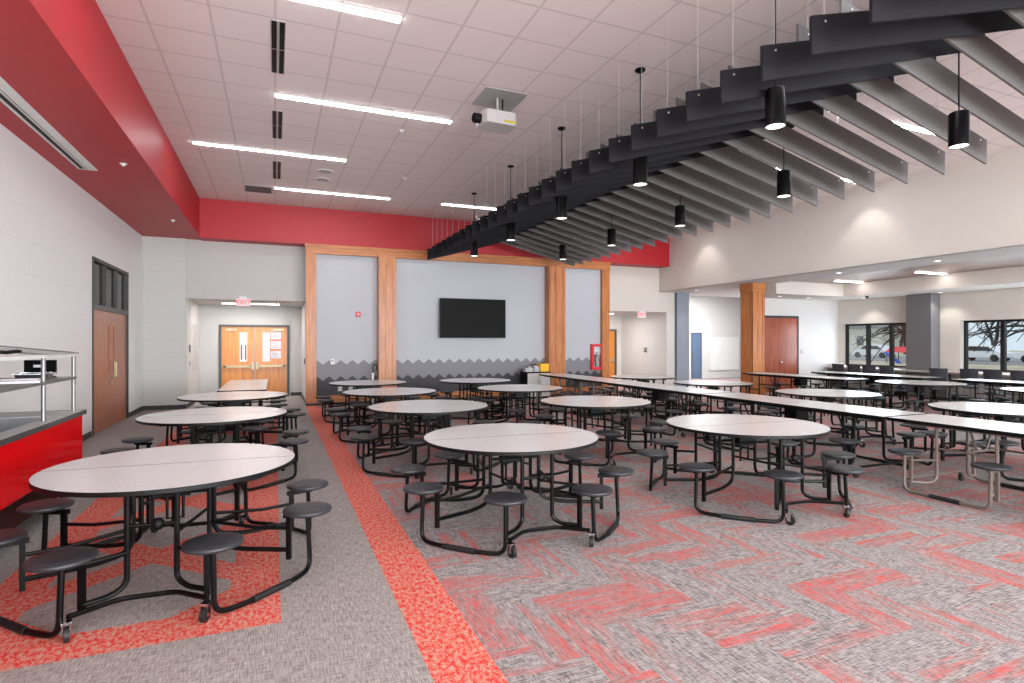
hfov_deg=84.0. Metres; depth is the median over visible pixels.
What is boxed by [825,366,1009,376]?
countertop
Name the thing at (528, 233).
ceiling baffle
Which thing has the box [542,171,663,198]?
ceiling baffle
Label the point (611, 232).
pendant light
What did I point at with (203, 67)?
ceiling
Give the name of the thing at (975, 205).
wall
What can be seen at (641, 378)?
table
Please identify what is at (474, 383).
table
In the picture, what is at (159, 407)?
baseboard
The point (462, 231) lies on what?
ceiling baffle
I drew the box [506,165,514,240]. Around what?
pendant light
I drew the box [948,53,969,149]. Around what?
pendant light
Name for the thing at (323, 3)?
recessed light
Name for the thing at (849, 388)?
baseboard
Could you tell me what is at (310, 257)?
trim
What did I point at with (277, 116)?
ceiling vent
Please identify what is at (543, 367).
storage bin
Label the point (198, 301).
ceiling
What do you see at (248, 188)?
ceiling vent
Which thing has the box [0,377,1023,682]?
floor
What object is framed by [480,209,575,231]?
ceiling baffle
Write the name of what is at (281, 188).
recessed light
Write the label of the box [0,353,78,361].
shelf
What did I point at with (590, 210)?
ceiling baffle
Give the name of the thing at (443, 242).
ceiling baffle
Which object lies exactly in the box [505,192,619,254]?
ceiling baffle
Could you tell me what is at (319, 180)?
speaker grille
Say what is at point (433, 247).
ceiling baffle
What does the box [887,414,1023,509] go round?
table
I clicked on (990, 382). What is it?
table
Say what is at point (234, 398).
table
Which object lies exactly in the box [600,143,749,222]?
ceiling baffle
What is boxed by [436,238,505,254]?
ceiling baffle
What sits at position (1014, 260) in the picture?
ceiling
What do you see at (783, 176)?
pendant light
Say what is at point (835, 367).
chair
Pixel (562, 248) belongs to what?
pendant light
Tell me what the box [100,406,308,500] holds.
table
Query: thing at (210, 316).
wall
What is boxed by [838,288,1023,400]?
wall
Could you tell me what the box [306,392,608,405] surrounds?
baseboard
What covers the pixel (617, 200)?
ceiling baffle
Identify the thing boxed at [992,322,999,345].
bare tree
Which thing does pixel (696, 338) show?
door
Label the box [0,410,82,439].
countertop
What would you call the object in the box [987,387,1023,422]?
table
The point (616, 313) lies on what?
ceiling
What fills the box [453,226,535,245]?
ceiling baffle
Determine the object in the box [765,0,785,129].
pendant light
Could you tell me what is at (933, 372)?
chair
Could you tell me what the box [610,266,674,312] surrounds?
wall
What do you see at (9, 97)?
air vent
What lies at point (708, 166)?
ceiling baffle
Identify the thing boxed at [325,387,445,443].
table
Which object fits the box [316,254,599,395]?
wall
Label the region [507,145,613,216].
ceiling baffle
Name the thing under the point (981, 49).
ceiling baffle
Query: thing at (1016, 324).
spreading tree
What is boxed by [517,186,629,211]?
ceiling baffle
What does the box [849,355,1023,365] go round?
road
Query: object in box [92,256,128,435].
door
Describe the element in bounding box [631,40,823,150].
ceiling baffle
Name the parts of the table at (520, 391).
seat, leg, leg, leg, seat, leg, leg, leg, leg, seat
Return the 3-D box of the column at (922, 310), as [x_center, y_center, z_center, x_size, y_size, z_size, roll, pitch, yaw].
[11.743,0.125,16.261,0.400,2.950,0.680,0,0,-23]
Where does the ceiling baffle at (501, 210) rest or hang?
hanging from the ceiling at (203, 67)
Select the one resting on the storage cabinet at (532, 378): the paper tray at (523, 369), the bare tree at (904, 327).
the paper tray at (523, 369)
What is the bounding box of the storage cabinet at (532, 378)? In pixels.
[519,371,550,398]
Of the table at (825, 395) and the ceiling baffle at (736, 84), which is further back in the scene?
the table at (825, 395)
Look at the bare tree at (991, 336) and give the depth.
81.10 m
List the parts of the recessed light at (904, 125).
light frame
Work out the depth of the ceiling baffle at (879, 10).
3.96 m
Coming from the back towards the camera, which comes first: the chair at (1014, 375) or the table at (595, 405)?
the chair at (1014, 375)
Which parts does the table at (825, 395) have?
seat, seat, leg, seat, leg, leg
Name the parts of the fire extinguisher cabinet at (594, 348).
panel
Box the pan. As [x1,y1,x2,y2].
[11,372,56,379]
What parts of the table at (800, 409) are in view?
leg, seat, leg, rail, leg, seat, leg, seat, leg, leg, seat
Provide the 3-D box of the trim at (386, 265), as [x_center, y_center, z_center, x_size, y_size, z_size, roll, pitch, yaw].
[-3.271,-0.330,14.844,0.450,3.740,0.318,0,0,-23]
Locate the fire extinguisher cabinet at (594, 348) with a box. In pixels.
[590,344,601,369]
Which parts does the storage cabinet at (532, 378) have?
door, door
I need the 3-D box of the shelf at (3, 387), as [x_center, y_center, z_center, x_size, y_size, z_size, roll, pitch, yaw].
[-3.782,0.362,3.414,0.680,0.025,4.710,0,0,-23]
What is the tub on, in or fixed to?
on the storage cabinet at (532, 378)
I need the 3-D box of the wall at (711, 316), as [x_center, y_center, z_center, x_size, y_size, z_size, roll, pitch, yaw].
[8.530,-0.250,21.532,7.700,3.700,6.200,0,0,-23]
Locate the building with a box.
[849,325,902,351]
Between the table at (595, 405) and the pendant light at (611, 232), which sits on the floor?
the table at (595, 405)
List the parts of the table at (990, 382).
seat, leg, leg, rail, seat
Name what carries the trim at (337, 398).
attached to the wall at (346, 286)
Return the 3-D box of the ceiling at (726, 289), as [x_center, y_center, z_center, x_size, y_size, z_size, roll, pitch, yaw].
[13.065,-1.750,9.988,8.200,0.200,24.400,0,0,-23]
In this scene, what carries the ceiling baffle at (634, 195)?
hanging from the ceiling at (203, 67)
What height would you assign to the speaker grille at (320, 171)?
0.004 m
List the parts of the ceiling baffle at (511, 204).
panel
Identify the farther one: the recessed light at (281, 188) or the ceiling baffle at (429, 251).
the ceiling baffle at (429, 251)
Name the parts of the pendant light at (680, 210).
lamp shade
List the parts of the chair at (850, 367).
backrest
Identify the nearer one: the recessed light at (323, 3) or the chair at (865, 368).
the recessed light at (323, 3)
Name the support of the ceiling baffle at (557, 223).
hanging from the ceiling at (203, 67)
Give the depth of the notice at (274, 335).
16.64 m
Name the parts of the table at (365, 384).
seat, seat, seat, seat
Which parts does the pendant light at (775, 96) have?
rod, lamp shade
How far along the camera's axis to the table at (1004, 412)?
7.27 m
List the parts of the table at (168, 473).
seat, seat, seat, leg, leg, leg, lock knob, leg, leg, seat, leg, leg, leg, seat, seat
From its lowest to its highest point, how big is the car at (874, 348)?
1.448 m
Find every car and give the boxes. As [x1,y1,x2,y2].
[851,345,899,357]
[969,345,1014,361]
[1014,352,1023,361]
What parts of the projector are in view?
ceiling plate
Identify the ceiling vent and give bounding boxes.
[243,184,272,193]
[271,19,285,73]
[272,110,282,138]
[273,161,280,178]
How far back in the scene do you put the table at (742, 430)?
5.73 m
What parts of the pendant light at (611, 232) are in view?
lamp shade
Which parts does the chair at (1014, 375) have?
backrest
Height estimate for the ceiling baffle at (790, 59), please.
1.250 m
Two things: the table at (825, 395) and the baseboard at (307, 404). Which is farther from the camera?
the baseboard at (307, 404)
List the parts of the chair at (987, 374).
backrest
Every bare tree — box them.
[896,326,905,353]
[899,327,902,352]
[976,322,993,345]
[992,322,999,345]
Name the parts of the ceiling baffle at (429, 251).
panel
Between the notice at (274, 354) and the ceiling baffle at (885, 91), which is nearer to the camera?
the ceiling baffle at (885, 91)
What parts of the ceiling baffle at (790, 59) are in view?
panel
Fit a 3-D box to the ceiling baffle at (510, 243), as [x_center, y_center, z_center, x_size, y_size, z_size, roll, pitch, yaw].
[0.353,-2.725,15.395,3.056,1.250,0.032,0,0,-23]
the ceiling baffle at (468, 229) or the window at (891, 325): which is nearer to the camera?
the ceiling baffle at (468, 229)
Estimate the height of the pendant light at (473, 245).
1.419 m
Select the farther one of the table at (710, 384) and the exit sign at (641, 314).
the exit sign at (641, 314)
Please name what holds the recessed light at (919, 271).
in the ceiling at (1014, 260)
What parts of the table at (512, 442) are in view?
seat, seat, seat, leg, leg, leg, seat, leg, leg, lock knob, leg, leg, leg, seat, seat, seat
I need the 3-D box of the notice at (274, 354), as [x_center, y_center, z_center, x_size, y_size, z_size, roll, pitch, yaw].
[-6.905,0.385,16.640,0.300,0.250,0.008,0,0,-23]
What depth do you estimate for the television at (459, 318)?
15.72 m
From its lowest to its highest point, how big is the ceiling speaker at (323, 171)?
0.017 m
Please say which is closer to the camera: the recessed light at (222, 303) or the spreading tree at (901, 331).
the recessed light at (222, 303)
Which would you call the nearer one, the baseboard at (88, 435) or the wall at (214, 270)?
the baseboard at (88, 435)
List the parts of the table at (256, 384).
seat, seat, seat, seat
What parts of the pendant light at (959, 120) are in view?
rod, lamp shade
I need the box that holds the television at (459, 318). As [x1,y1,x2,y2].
[440,298,505,337]
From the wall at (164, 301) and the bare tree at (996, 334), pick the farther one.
the bare tree at (996, 334)
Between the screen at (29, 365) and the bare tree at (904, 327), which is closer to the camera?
the screen at (29, 365)
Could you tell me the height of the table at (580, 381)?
0.744 m
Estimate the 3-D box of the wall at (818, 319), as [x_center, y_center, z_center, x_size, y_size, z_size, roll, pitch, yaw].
[9.276,-0.125,18.376,3.750,3.450,0.200,0,0,-23]
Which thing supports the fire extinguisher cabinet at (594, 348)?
attached to the wall at (346, 286)
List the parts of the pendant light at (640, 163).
lamp shade, rod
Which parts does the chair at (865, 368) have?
backrest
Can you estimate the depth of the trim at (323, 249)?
15.52 m
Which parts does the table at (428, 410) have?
seat, seat, leg, seat, leg, seat, leg, leg, seat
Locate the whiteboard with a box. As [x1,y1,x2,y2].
[709,337,738,370]
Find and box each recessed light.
[192,141,346,161]
[222,303,279,304]
[274,93,452,123]
[275,187,389,199]
[294,0,401,22]
[441,203,495,209]
[834,280,863,282]
[891,120,933,134]
[914,271,947,274]
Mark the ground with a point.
(971, 366)
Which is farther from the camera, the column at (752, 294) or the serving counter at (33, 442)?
the column at (752, 294)
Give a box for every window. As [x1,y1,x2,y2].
[845,323,905,367]
[964,319,1023,372]
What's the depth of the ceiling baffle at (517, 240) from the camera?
15.09 m
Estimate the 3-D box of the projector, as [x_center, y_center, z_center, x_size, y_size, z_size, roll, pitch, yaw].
[-0.217,-3.139,7.838,0.715,0.419,0.621,0,0,-25]
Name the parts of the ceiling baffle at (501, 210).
panel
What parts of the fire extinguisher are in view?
tank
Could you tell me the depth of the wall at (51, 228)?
7.96 m
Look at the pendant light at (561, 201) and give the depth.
8.86 m
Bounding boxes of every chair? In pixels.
[832,364,854,389]
[847,364,869,389]
[862,365,886,391]
[879,365,894,398]
[929,368,953,401]
[960,369,988,402]
[983,370,1014,402]
[1010,371,1023,400]
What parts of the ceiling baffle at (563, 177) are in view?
panel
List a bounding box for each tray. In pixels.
[0,378,40,383]
[522,368,533,371]
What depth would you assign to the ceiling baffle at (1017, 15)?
4.62 m
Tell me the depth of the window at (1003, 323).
14.82 m
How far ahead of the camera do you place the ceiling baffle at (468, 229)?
11.89 m
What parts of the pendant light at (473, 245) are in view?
lamp shade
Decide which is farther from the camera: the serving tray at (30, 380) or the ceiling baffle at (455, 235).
the ceiling baffle at (455, 235)
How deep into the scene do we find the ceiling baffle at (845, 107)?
6.71 m
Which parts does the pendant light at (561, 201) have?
rod, lamp shade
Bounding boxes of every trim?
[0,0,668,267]
[305,243,610,269]
[306,253,315,403]
[316,386,600,402]
[377,256,395,397]
[545,266,564,393]
[600,270,609,387]
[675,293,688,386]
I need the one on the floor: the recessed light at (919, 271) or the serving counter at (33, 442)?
the serving counter at (33, 442)
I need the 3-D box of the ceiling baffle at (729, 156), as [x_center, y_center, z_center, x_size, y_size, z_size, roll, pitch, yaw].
[3.327,-2.725,8.251,3.056,1.250,0.032,0,0,-23]
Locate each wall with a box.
[0,123,141,434]
[142,236,186,405]
[186,239,305,301]
[187,299,305,403]
[199,305,300,395]
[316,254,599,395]
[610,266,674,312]
[610,315,620,379]
[621,312,674,384]
[659,146,1023,291]
[689,296,740,378]
[765,298,837,392]
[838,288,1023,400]
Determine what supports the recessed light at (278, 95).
in the ceiling at (203, 67)
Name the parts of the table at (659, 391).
leg, seat, rail, leg, leg, seat, seat, leg, leg, seat, leg, seat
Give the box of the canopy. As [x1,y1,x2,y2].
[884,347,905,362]
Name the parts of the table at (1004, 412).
seat, seat, leg, leg, leg, seat, leg, leg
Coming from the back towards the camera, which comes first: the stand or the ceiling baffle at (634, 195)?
the stand
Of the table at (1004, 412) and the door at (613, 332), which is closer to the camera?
the table at (1004, 412)
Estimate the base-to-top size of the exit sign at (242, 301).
0.240 m
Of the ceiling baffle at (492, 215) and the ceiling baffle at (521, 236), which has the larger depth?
the ceiling baffle at (521, 236)
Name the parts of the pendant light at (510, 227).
rod, lamp shade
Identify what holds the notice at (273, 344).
attached to the door at (244, 350)
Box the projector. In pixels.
[472,86,527,134]
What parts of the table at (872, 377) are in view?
rail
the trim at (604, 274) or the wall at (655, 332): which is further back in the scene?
the wall at (655, 332)
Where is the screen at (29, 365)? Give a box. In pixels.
[24,360,56,377]
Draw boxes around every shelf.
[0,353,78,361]
[0,376,76,392]
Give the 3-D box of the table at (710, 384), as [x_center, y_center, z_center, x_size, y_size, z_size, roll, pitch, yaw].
[4.184,1.228,11.858,2.079,0.744,2.079,0,0,20]
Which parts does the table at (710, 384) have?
leg, seat, leg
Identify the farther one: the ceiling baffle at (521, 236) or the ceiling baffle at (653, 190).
the ceiling baffle at (521, 236)
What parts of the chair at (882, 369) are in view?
backrest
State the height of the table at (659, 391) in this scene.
0.744 m
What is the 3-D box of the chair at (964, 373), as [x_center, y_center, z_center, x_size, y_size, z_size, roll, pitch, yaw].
[11.596,1.143,14.272,0.541,0.917,0.405,0,0,-25]
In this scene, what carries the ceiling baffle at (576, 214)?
hanging from the ceiling at (203, 67)
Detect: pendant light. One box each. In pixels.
[470,192,477,256]
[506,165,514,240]
[556,126,566,219]
[559,245,566,259]
[607,214,615,245]
[633,67,646,186]
[675,194,685,226]
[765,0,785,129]
[777,148,790,197]
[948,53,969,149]
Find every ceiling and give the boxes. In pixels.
[95,0,1023,237]
[189,299,304,306]
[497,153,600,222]
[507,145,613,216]
[610,311,661,315]
[660,245,1023,296]
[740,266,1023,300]
[794,254,1023,283]
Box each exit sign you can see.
[236,296,249,305]
[637,310,645,317]
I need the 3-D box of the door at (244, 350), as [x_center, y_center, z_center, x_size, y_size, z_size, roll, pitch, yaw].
[-7.426,0.560,16.433,1.860,2.080,0.190,0,0,-23]
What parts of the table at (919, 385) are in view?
leg, leg, seat, leg, leg, leg, leg, seat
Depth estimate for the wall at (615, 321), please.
21.50 m
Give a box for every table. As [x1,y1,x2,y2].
[0,443,331,643]
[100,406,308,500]
[166,391,305,446]
[196,379,287,426]
[315,380,420,424]
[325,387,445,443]
[347,400,500,478]
[390,423,633,557]
[426,378,518,418]
[468,384,572,426]
[518,396,666,465]
[536,373,636,411]
[597,375,683,410]
[600,381,739,436]
[637,414,865,524]
[669,380,760,414]
[700,392,927,477]
[743,372,868,405]
[759,389,895,447]
[811,371,944,408]
[871,380,987,418]
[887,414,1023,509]
[899,402,1023,481]
[949,378,1023,417]
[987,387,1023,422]
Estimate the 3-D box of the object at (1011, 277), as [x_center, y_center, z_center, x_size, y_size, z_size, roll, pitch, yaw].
[13.084,-1.600,8.317,4.450,0.500,21.300,0,0,-23]
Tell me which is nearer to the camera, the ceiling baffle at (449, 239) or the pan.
the pan
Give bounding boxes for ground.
[849,350,1023,370]
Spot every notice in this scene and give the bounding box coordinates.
[270,331,280,339]
[270,341,280,348]
[270,350,280,358]
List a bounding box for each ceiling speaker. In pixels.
[315,177,330,181]
[317,169,333,173]
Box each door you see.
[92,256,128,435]
[219,324,289,395]
[610,329,616,378]
[691,333,701,378]
[765,315,798,392]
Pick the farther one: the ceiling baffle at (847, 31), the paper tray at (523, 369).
the paper tray at (523, 369)
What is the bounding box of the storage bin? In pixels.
[536,363,548,371]
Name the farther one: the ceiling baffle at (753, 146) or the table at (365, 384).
the table at (365, 384)
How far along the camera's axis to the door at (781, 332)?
17.93 m
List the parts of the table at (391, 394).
seat, seat, leg, seat, leg, seat, leg, leg, leg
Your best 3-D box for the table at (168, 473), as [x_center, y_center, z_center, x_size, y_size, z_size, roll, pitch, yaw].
[-2.372,1.228,4.006,2.079,0.744,2.079,0,0,25]
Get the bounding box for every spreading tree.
[849,325,905,361]
[969,321,1023,359]
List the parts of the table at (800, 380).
leg, rail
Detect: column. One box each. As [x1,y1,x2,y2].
[740,283,765,394]
[906,293,939,397]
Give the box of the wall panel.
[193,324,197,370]
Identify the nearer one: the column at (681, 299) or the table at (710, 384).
the table at (710, 384)
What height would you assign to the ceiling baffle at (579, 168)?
1.250 m
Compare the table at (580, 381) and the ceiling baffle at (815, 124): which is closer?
the ceiling baffle at (815, 124)
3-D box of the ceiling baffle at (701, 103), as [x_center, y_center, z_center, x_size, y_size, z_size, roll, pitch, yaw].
[3.031,-2.725,5.997,2.961,1.250,0.032,0,0,-23]
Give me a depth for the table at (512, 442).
4.87 m
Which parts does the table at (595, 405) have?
seat, seat, leg, leg, leg, leg, seat, leg, leg, seat, leg, leg, seat, seat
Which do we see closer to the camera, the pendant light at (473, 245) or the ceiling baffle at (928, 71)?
the ceiling baffle at (928, 71)
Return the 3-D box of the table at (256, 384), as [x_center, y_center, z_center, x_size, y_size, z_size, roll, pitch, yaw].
[-5.321,1.228,11.379,1.510,0.744,3.028,0,0,-23]
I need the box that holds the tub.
[531,367,539,371]
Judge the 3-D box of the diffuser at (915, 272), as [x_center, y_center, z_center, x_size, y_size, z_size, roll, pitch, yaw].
[10.466,-1.703,14.214,1.050,0.010,0.120,0,0,-23]
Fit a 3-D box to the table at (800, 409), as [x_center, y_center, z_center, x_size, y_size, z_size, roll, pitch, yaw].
[4.013,1.228,8.029,1.510,0.744,3.028,0,0,-23]
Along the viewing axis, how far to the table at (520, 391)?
10.50 m
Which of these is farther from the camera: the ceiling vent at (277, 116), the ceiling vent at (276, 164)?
the ceiling vent at (276, 164)
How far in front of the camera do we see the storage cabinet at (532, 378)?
15.95 m
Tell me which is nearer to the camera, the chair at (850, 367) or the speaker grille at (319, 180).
the speaker grille at (319, 180)
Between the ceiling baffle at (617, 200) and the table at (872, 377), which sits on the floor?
the table at (872, 377)
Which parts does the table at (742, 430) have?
seat, seat, leg, leg, seat, leg, seat, leg, leg, leg, seat, seat, lock knob, leg, leg, seat, seat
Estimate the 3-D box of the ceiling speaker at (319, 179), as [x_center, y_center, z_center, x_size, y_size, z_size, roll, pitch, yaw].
[-3.914,-3.341,11.770,0.320,0.017,0.320,0,0,-23]
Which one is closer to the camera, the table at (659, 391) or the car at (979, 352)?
the table at (659, 391)
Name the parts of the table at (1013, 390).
seat, leg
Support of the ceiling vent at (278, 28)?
in the ceiling at (203, 67)
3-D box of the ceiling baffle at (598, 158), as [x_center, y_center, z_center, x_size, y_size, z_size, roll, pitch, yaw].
[2.331,-2.725,7.678,2.961,1.250,0.032,0,0,-23]
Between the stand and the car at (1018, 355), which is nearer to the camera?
the stand
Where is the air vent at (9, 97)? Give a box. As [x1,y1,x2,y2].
[0,77,97,170]
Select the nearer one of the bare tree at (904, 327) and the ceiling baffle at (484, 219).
the ceiling baffle at (484, 219)
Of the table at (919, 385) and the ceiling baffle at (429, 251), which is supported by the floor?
the table at (919, 385)
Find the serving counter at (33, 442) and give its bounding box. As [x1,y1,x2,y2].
[0,345,86,528]
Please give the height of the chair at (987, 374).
0.917 m
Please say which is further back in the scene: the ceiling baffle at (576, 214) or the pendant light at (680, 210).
the ceiling baffle at (576, 214)
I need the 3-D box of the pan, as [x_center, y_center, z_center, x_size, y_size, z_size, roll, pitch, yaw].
[-4.344,0.318,5.178,0.270,0.062,0.350,0,0,-31]
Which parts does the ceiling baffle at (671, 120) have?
panel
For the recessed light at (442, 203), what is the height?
0.021 m
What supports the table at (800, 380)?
on the floor
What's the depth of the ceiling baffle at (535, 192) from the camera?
8.94 m
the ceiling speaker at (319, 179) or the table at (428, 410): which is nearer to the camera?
the table at (428, 410)
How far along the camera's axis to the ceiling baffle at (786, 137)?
7.57 m
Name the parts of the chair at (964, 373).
backrest, seat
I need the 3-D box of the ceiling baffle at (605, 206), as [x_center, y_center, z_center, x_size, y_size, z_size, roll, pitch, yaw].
[2.102,-2.725,11.193,3.056,1.250,0.032,0,0,-23]
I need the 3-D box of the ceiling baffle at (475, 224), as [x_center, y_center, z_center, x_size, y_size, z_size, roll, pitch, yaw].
[0.582,-2.725,11.881,2.961,1.250,0.032,0,0,-23]
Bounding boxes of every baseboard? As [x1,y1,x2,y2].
[82,406,142,441]
[143,392,305,409]
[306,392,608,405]
[799,387,1009,402]
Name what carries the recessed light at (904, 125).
in the ceiling at (203, 67)
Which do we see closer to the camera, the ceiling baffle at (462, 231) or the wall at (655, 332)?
the ceiling baffle at (462, 231)
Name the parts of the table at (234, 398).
leg, leg, leg, seat, leg, leg, seat, seat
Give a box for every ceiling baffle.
[427,212,499,259]
[432,239,505,257]
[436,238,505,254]
[441,233,520,251]
[447,230,528,248]
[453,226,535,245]
[459,222,545,242]
[465,218,554,239]
[471,222,574,266]
[472,215,555,235]
[477,219,582,264]
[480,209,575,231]
[483,215,591,262]
[488,204,587,226]
[489,211,600,259]
[496,207,609,257]
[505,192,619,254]
[511,187,630,252]
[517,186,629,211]
[520,192,642,249]
[529,180,632,205]
[538,181,667,243]
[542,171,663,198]
[549,175,681,239]
[556,103,682,190]
[560,168,696,235]
[567,210,654,246]
[571,146,737,182]
[573,160,712,231]
[586,152,730,227]
[589,75,764,173]
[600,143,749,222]
[608,122,793,162]
[616,119,769,217]
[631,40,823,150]
[634,107,792,212]
[654,94,817,205]
[656,19,856,137]
[676,97,844,199]
[686,76,893,121]
[700,82,874,191]
[720,57,935,102]
[728,65,907,183]
[760,26,944,174]
[761,0,984,81]
[796,2,986,163]
[809,10,1023,55]
[839,0,1023,146]
[869,0,1023,23]
[943,34,1023,95]
[1002,8,1023,26]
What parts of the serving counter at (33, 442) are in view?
frame, panel, shelf post, shelf post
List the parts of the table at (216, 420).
seat, seat, seat, leg, leg, leg, leg, seat, seat, seat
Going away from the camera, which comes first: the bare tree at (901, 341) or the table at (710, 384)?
the table at (710, 384)
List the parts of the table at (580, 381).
seat, rail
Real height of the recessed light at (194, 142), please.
0.021 m
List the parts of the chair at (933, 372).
backrest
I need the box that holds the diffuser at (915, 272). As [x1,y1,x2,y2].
[915,272,943,274]
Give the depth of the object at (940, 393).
15.87 m
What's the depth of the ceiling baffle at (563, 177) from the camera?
8.09 m
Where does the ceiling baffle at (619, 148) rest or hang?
hanging from the ceiling at (203, 67)
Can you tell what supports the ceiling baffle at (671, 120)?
hanging from the ceiling at (203, 67)
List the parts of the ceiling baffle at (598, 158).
panel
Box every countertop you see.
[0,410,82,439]
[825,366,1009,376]
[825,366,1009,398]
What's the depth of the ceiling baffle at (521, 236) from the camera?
14.66 m
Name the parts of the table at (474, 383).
seat, leg, seat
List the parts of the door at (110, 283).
transom glass, handle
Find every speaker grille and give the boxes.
[317,179,328,181]
[319,170,331,173]
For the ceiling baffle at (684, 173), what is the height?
1.250 m
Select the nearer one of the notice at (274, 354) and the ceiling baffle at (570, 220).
the ceiling baffle at (570, 220)
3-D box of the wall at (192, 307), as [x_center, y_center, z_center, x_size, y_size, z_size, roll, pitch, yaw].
[-7.005,0.285,15.227,3.070,2.630,2.900,0,0,-23]
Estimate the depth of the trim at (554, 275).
16.59 m
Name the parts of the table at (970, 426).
seat, leg, rail, leg, seat, seat, leg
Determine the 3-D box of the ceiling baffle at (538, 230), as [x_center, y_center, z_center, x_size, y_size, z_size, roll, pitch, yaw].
[1.053,-2.725,13.714,3.056,1.250,0.032,0,0,-23]
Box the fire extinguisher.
[594,352,598,366]
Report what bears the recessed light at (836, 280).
in the ceiling at (1014, 260)
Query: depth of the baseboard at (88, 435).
12.00 m
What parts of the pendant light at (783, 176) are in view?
lamp shade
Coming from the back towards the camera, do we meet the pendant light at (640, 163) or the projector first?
the projector
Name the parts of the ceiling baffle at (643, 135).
panel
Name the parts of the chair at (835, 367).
backrest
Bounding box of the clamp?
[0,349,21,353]
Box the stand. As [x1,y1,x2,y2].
[368,364,376,404]
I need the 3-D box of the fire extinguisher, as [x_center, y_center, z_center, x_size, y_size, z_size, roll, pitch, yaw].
[2.586,0.545,17.400,0.114,0.450,0.099,0,0,18]
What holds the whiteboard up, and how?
attached to the wall at (711, 316)
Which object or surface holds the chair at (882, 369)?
on the floor

